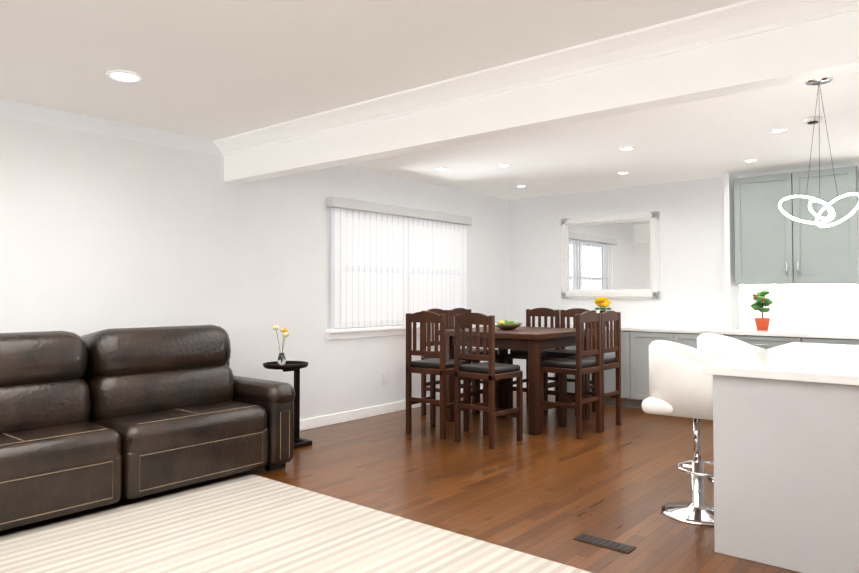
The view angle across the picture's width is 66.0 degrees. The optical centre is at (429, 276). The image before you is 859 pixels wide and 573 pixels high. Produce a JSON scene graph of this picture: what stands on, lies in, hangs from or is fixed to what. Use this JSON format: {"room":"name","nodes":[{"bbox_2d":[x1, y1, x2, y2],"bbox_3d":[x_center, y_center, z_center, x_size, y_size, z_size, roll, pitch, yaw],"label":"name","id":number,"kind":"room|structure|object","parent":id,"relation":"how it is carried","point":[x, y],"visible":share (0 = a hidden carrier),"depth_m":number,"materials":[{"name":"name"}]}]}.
{"room":"dining room","nodes":[
{"label":"dining room","id":0,"kind":"room"},
{"bbox_2d":[0,98,509,419],"bbox_3d":[-2.511,0.126,4.800,0.180,2.560,11.410,-1,-2,40],"label":"wall","id":1,"kind":"structure","parent":0,"point":[99,231],"depth_m":5.42,"materials":[{"name":"paint"}]},
{"bbox_2d":[0,99,211,153],"bbox_3d":[-3.896,-1.139,3.104,0.105,0.118,6.620,-1,-2,40],"label":"crown molding","id":2,"kind":"structure","parent":1,"relation":"attached to","point":[117,132],"depth_m":4.76,"materials":[{"name":"white paint"}]},
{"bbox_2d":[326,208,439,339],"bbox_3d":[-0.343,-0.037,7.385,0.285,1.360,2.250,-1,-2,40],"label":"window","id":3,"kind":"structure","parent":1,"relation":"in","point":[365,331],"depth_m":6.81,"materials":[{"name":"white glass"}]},
{"bbox_2d":[326,196,471,327],"bbox_3d":[-0.242,-0.114,7.304,0.103,1.280,2.290,-1,-2,40],"label":"vertical blinds","id":4,"kind":"object","parent":3,"relation":"attached to","point":[392,264],"visible":0.88,"depth_m":7.11,"materials":[{"name":"plastic"}]},
{"bbox_2d":[382,373,387,384],"bbox_3d":[-0.475,1.096,7.082,0.009,0.120,0.080,-1,-2,40],"label":"outlet","id":5,"kind":"object","parent":1,"relation":"attached to","point":[384,378],"visible":1,"depth_m":7.07,"materials":[{"name":"paint"}]},
{"bbox_2d":[300,386,482,430],"bbox_3d":[-2.436,1.354,4.706,0.015,0.100,11.050,-1,-2,40],"label":"baseboard","id":6,"kind":"structure","parent":1,"relation":"attached to","point":[324,420],"depth_m":6.72,"materials":[{"name":"white wood"}]},
{"bbox_2d":[213,0,858,156],"bbox_3d":[0.418,-1.122,3.759,5.670,0.118,0.105,-1,-2,40],"label":"crown molding","id":7,"kind":"structure","parent":1,"relation":"attached to","point":[735,21],"depth_m":3.50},
{"bbox_2d":[224,11,858,183],"bbox_3d":[0.496,-1.014,3.850,5.700,0.330,0.140,-1,-2,40],"label":"header","id":8,"kind":"object","parent":1,"relation":"attached to","point":[819,49],"visible":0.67,"depth_m":3.46,"materials":[{"name":"white paint"}]},
{"bbox_2d":[0,391,800,572],"bbox_3d":[-0.001,1.412,2.686,6.700,0.120,11.410,-1,-2,40],"label":"floor","id":9,"kind":"structure","parent":0,"point":[553,491],"depth_m":4.52,"materials":[{"name":"brown wood"}]},
{"bbox_2d":[0,325,294,530],"bbox_3d":[-2.126,0.868,4.241,1.000,1.048,2.470,-1,-2,40],"label":"sofa","id":10,"kind":"object","parent":9,"relation":"on","point":[101,418],"depth_m":4.13,"materials":[{"name":"brown leather"}]},
{"bbox_2d":[263,361,311,448],"bbox_3d":[-1.223,1.082,5.624,0.380,0.692,0.380,-1,-2,40],"label":"side table","id":11,"kind":"object","parent":9,"relation":"on","point":[296,367],"visible":0.77,"depth_m":5.69,"materials":[{"name":"brown wood"}]},
{"bbox_2d":[272,325,288,364],"bbox_3d":[-1.250,0.583,5.633,0.133,0.341,0.147,-1,-2,40],"label":"flowers","id":12,"kind":"object","parent":11,"relation":"on","point":[281,357],"visible":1,"depth_m":5.61,"materials":[{"name":"yellow plant"}]},
{"bbox_2d":[0,474,591,572],"bbox_3d":[-1.260,1.331,2.140,3.200,0.014,3.900,-1,-2,40],"label":"rug","id":13,"kind":"object","parent":9,"relation":"on","point":[251,523],"visible":1,"depth_m":3.39,"materials":[{"name":"beige fabric"}]},
{"bbox_2d":[406,312,468,438],"bbox_3d":[0.075,0.881,6.125,0.420,1.120,0.430,-1,-2,35],"label":"dining chair","id":14,"kind":"object","parent":9,"relation":"on","point":[442,366],"visible":0.9,"depth_m":5.99,"materials":[{"name":"brown wood"}]},
{"bbox_2d":[421,309,476,414],"bbox_3d":[0.208,0.905,7.040,0.430,1.120,0.420,-1,-2,40],"label":"dining chair","id":15,"kind":"object","parent":9,"relation":"on","point":[472,393],"visible":0.31,"depth_m":7.03,"materials":[{"name":"brown wood"}]},
{"bbox_2d":[448,308,499,413],"bbox_3d":[0.487,0.914,7.381,0.430,1.120,0.420,-1,-2,39],"label":"dining chair","id":16,"kind":"object","parent":9,"relation":"on","point":[454,311],"visible":0.29,"depth_m":7.38,"materials":[{"name":"brown wood"}]},
{"bbox_2d":[454,313,522,448],"bbox_3d":[0.514,0.872,5.762,0.420,1.120,0.430,-1,-2,44],"label":"dining chair","id":17,"kind":"object","parent":9,"relation":"on","point":[489,372],"visible":1,"depth_m":5.67,"materials":[{"name":"brown wood"}]},
{"bbox_2d":[438,326,593,434],"bbox_3d":[0.895,1.000,6.755,1.160,0.915,1.160,-1,-2,40],"label":"dining table","id":18,"kind":"object","parent":9,"relation":"on","point":[533,341],"visible":0.65,"depth_m":6.29,"materials":[{"name":"brown wood"}]},
{"bbox_2d":[495,320,521,329],"bbox_3d":[0.792,0.492,6.723,0.300,0.092,0.300,-1,-2,40],"label":"centerpiece","id":19,"kind":"object","parent":18,"relation":"on","point":[507,325],"visible":0.98,"depth_m":6.64,"materials":[{"name":"green ceramic"}]},
{"bbox_2d":[508,308,559,408],"bbox_3d":[1.176,0.915,7.446,0.420,1.120,0.430,-1,-2,39],"label":"dining chair","id":20,"kind":"object","parent":9,"relation":"on","point":[533,313],"visible":0.52,"depth_m":7.46,"materials":[{"name":"brown wood"}]},
{"bbox_2d":[543,308,595,416],"bbox_3d":[1.518,0.908,7.163,0.420,1.120,0.430,-1,-2,40],"label":"dining chair","id":21,"kind":"object","parent":9,"relation":"on","point":[562,352],"visible":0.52,"depth_m":7.16,"materials":[{"name":"brown wood"}]},
{"bbox_2d":[540,311,601,438],"bbox_3d":[1.301,0.881,6.135,0.430,1.120,0.420,-1,-2,41],"label":"dining chair","id":22,"kind":"object","parent":9,"relation":"on","point":[578,367],"visible":0.94,"depth_m":6.04,"materials":[{"name":"brown wood"}]},
{"bbox_2d":[564,310,620,430],"bbox_3d":[1.581,0.890,6.474,0.430,1.120,0.420,-1,-2,40],"label":"dining chair","id":23,"kind":"object","parent":9,"relation":"on","point":[608,363],"visible":0.58,"depth_m":6.43,"materials":[{"name":"brown wood"}]},
{"bbox_2d":[553,328,636,407],"bbox_3d":[2.041,1.057,7.878,1.029,0.860,0.460,-1,-2,40],"label":"base cabinet","id":24,"kind":"object","parent":9,"relation":"on","point":[636,341],"depth_m":7.47,"materials":[{"name":"grey paint"}]},
{"bbox_2d":[553,324,725,334],"bbox_3d":[2.388,0.598,7.595,1.970,0.038,0.470,-1,-2,40],"label":"countertop","id":25,"kind":"structure","parent":24,"relation":"on","point":[631,328],"depth_m":7.25,"materials":[{"name":"white stone"}]},
{"bbox_2d":[594,297,610,324],"bbox_3d":[2.067,0.415,7.886,0.194,0.339,0.206,-1,-2,40],"label":"sunflowers","id":26,"kind":"object","parent":25,"relation":"on","point":[603,302],"visible":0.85,"depth_m":7.85,"materials":[{"name":"yellow plant"}]},
{"bbox_2d":[574,534,635,553],"bbox_3d":[0.895,1.366,3.392,0.300,0.008,0.100,-1,-2,40],"label":"floor vent","id":27,"kind":"object","parent":9,"relation":"in","point":[609,544],"visible":1,"depth_m":3.38,"materials":[{"name":"black plastic"}]},
{"bbox_2d":[637,332,720,407],"bbox_3d":[2.742,1.042,7.297,1.029,0.860,0.460,-1,-2,40],"label":"base cabinet","id":28,"kind":"object","parent":9,"relation":"on","point":[644,339],"depth_m":7.30,"materials":[{"name":"grey paint"}]},
{"bbox_2d":[642,340,724,525],"bbox_3d":[1.538,0.883,3.882,0.470,1.000,0.530,-1,-2,35],"label":"bar stool","id":29,"kind":"object","parent":9,"relation":"on","point":[680,384],"visible":0.79,"depth_m":3.75,"materials":[{"name":"silver metal"}]},
{"bbox_2d":[697,333,764,482],"bbox_3d":[2.103,0.900,4.563,0.470,1.000,0.530,-1,-2,45],"label":"bar stool","id":30,"kind":"object","parent":9,"relation":"on","point":[722,346],"visible":0.15,"depth_m":4.64,"materials":[{"name":"silver metal"}]},
{"bbox_2d":[727,336,801,348],"bbox_3d":[3.409,1.020,6.653,0.700,0.870,0.600,-1,-2,40],"label":"base cabinet","id":31,"kind":"object","parent":9,"relation":"on","point":[767,339],"depth_m":6.39,"materials":[{"name":"grey paint"}]},
{"bbox_2d":[722,328,858,339],"bbox_3d":[4.450,0.540,5.793,3.416,0.040,0.615,-1,-2,40],"label":"countertop","id":32,"kind":"structure","parent":31,"relation":"on","point":[810,334],"depth_m":6.30,"materials":[{"name":"white stone"}]},
{"bbox_2d":[751,290,772,329],"bbox_3d":[3.400,0.342,6.779,0.201,0.403,0.205,-1,-2,40],"label":"potted plant","id":33,"kind":"object","parent":32,"relation":"on","point":[762,323],"visible":1,"depth_m":6.73,"materials":[{"name":"plant"}]},
{"bbox_2d":[818,299,828,331],"bbox_3d":[3.834,0.378,6.447,0.096,0.315,0.095,-1,-2,40],"label":"bottle","id":34,"kind":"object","parent":32,"relation":"on","point":[823,318],"depth_m":6.41,"materials":[{"name":"white plastic"}]},
{"bbox_2d":[709,374,858,572],"bbox_3d":[2.326,0.942,3.841,0.708,0.880,2.004,-1,-2,40],"label":"kitchen island","id":35,"kind":"object","parent":9,"relation":"on","point":[786,449],"depth_m":3.08,"materials":[{"name":"grey paint"}]},
{"bbox_2d":[703,342,858,385],"bbox_3d":[2.309,0.481,3.867,0.740,0.042,2.070,-1,-2,40],"label":"island countertop","id":36,"kind":"structure","parent":35,"relation":"on","point":[829,364],"depth_m":3.32,"materials":[{"name":"white stone"}]},
{"bbox_2d":[802,336,858,344],"bbox_3d":[3.871,1.010,6.271,0.618,0.870,0.600,-1,-2,40],"label":"base cabinet","id":37,"kind":"object","parent":9,"relation":"on","point":[847,342],"depth_m":6.05,"materials":[{"name":"grey paint"}]},
{"bbox_2d":[0,0,858,199],"bbox_3d":[-0.001,-1.267,2.755,6.700,0.120,11.410,-1,-2,40],"label":"ceiling","id":38,"kind":"structure","parent":0,"point":[212,70],"depth_m":3.95,"materials":[{"name":"paint"}]},
{"bbox_2d":[106,70,141,82],"bbox_3d":[-1.775,-1.175,3.852,0.222,0.021,0.203,-1,-2,40],"label":"recessed light","id":39,"kind":"object","parent":38,"relation":"in","point":[124,76],"depth_m":3.87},
{"bbox_2d":[499,164,510,166],"bbox_3d":[0.747,-1.105,6.536,0.125,0.021,0.136,-1,-2,40],"label":"recessed light","id":40,"kind":"object","parent":38,"relation":"in","point":[502,165],"depth_m":6.58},
{"bbox_2d":[620,147,633,150],"bbox_3d":[1.728,-1.125,5.780,0.123,0.021,0.143,-1,-2,40],"label":"recessed light","id":41,"kind":"object","parent":38,"relation":"in","point":[624,148],"depth_m":5.81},
{"bbox_2d":[744,159,757,161],"bbox_3d":[3.053,-1.111,6.288,0.120,0.021,0.144,-1,-2,40],"label":"recessed light","id":42,"kind":"object","parent":38,"relation":"in","point":[748,160],"depth_m":6.33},
{"bbox_2d":[770,128,786,132],"bbox_3d":[2.707,-1.142,5.124,0.111,0.021,0.149,-1,-2,40],"label":"recessed light","id":43,"kind":"object","parent":38,"relation":"in","point":[777,130],"depth_m":5.16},
{"bbox_2d":[803,116,821,123],"bbox_3d":[2.792,-1.135,4.821,0.120,0.038,0.120,-1,-2,40],"label":"smoke detector","id":44,"kind":"object","parent":38,"relation":"attached to","point":[810,120],"visible":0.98,"depth_m":4.79,"materials":[{"name":"white plastic"}]},
{"bbox_2d":[779,76,858,226],"bbox_3d":[2.305,-0.730,3.916,0.423,0.892,0.260,-1,-2,40],"label":"pendant","id":45,"kind":"object","parent":38,"relation":"hanging from","point":[819,82],"visible":0.98,"depth_m":3.90,"materials":[{"name":"silver metal"}]},
{"bbox_2d":[509,163,858,382],"bbox_3d":[3.652,0.183,6.984,6.520,2.560,0.180,-1,-2,40],"label":"wall","id":46,"kind":"structure","parent":0,"point":[692,255],"depth_m":7.73,"materials":[{"name":"paint"}]},
{"bbox_2d":[513,382,552,390],"bbox_3d":[1.418,1.457,8.676,0.820,0.100,0.015,-1,-2,40],"label":"baseboard","id":47,"kind":"structure","parent":46,"relation":"attached to","point":[524,384],"depth_m":8.80,"materials":[{"name":"white wood"}]},
{"bbox_2d":[561,211,659,298],"bbox_3d":[2.173,-0.239,8.071,1.270,1.020,0.045,-1,-2,40],"label":"wall mirror","id":48,"kind":"object","parent":46,"relation":"attached to","point":[616,256],"visible":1,"depth_m":8.04,"materials":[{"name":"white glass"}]},
{"bbox_2d":[734,166,858,284],"bbox_3d":[3.665,-0.468,6.625,1.080,1.108,0.376,-1,-2,40],"label":"upper cabinet","id":49,"kind":"object","parent":46,"relation":"attached to","point":[774,245],"visible":1,"depth_m":6.49,"materials":[{"name":"grey paint"}]},
{"bbox_2d":[738,284,858,330],"bbox_3d":[4.643,0.293,6.033,3.416,0.460,0.008,-1,-2,40],"label":"backsplash","id":50,"kind":"structure","parent":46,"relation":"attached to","point":[795,307],"depth_m":6.74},
{"bbox_2d":[724,172,738,329],"bbox_3d":[3.214,0.184,7.035,0.050,2.560,0.300,-1,-2,40],"label":"wall","id":51,"kind":"structure","parent":0,"point":[731,305],"depth_m":6.95,"materials":[{"name":"paint"}]}
]}

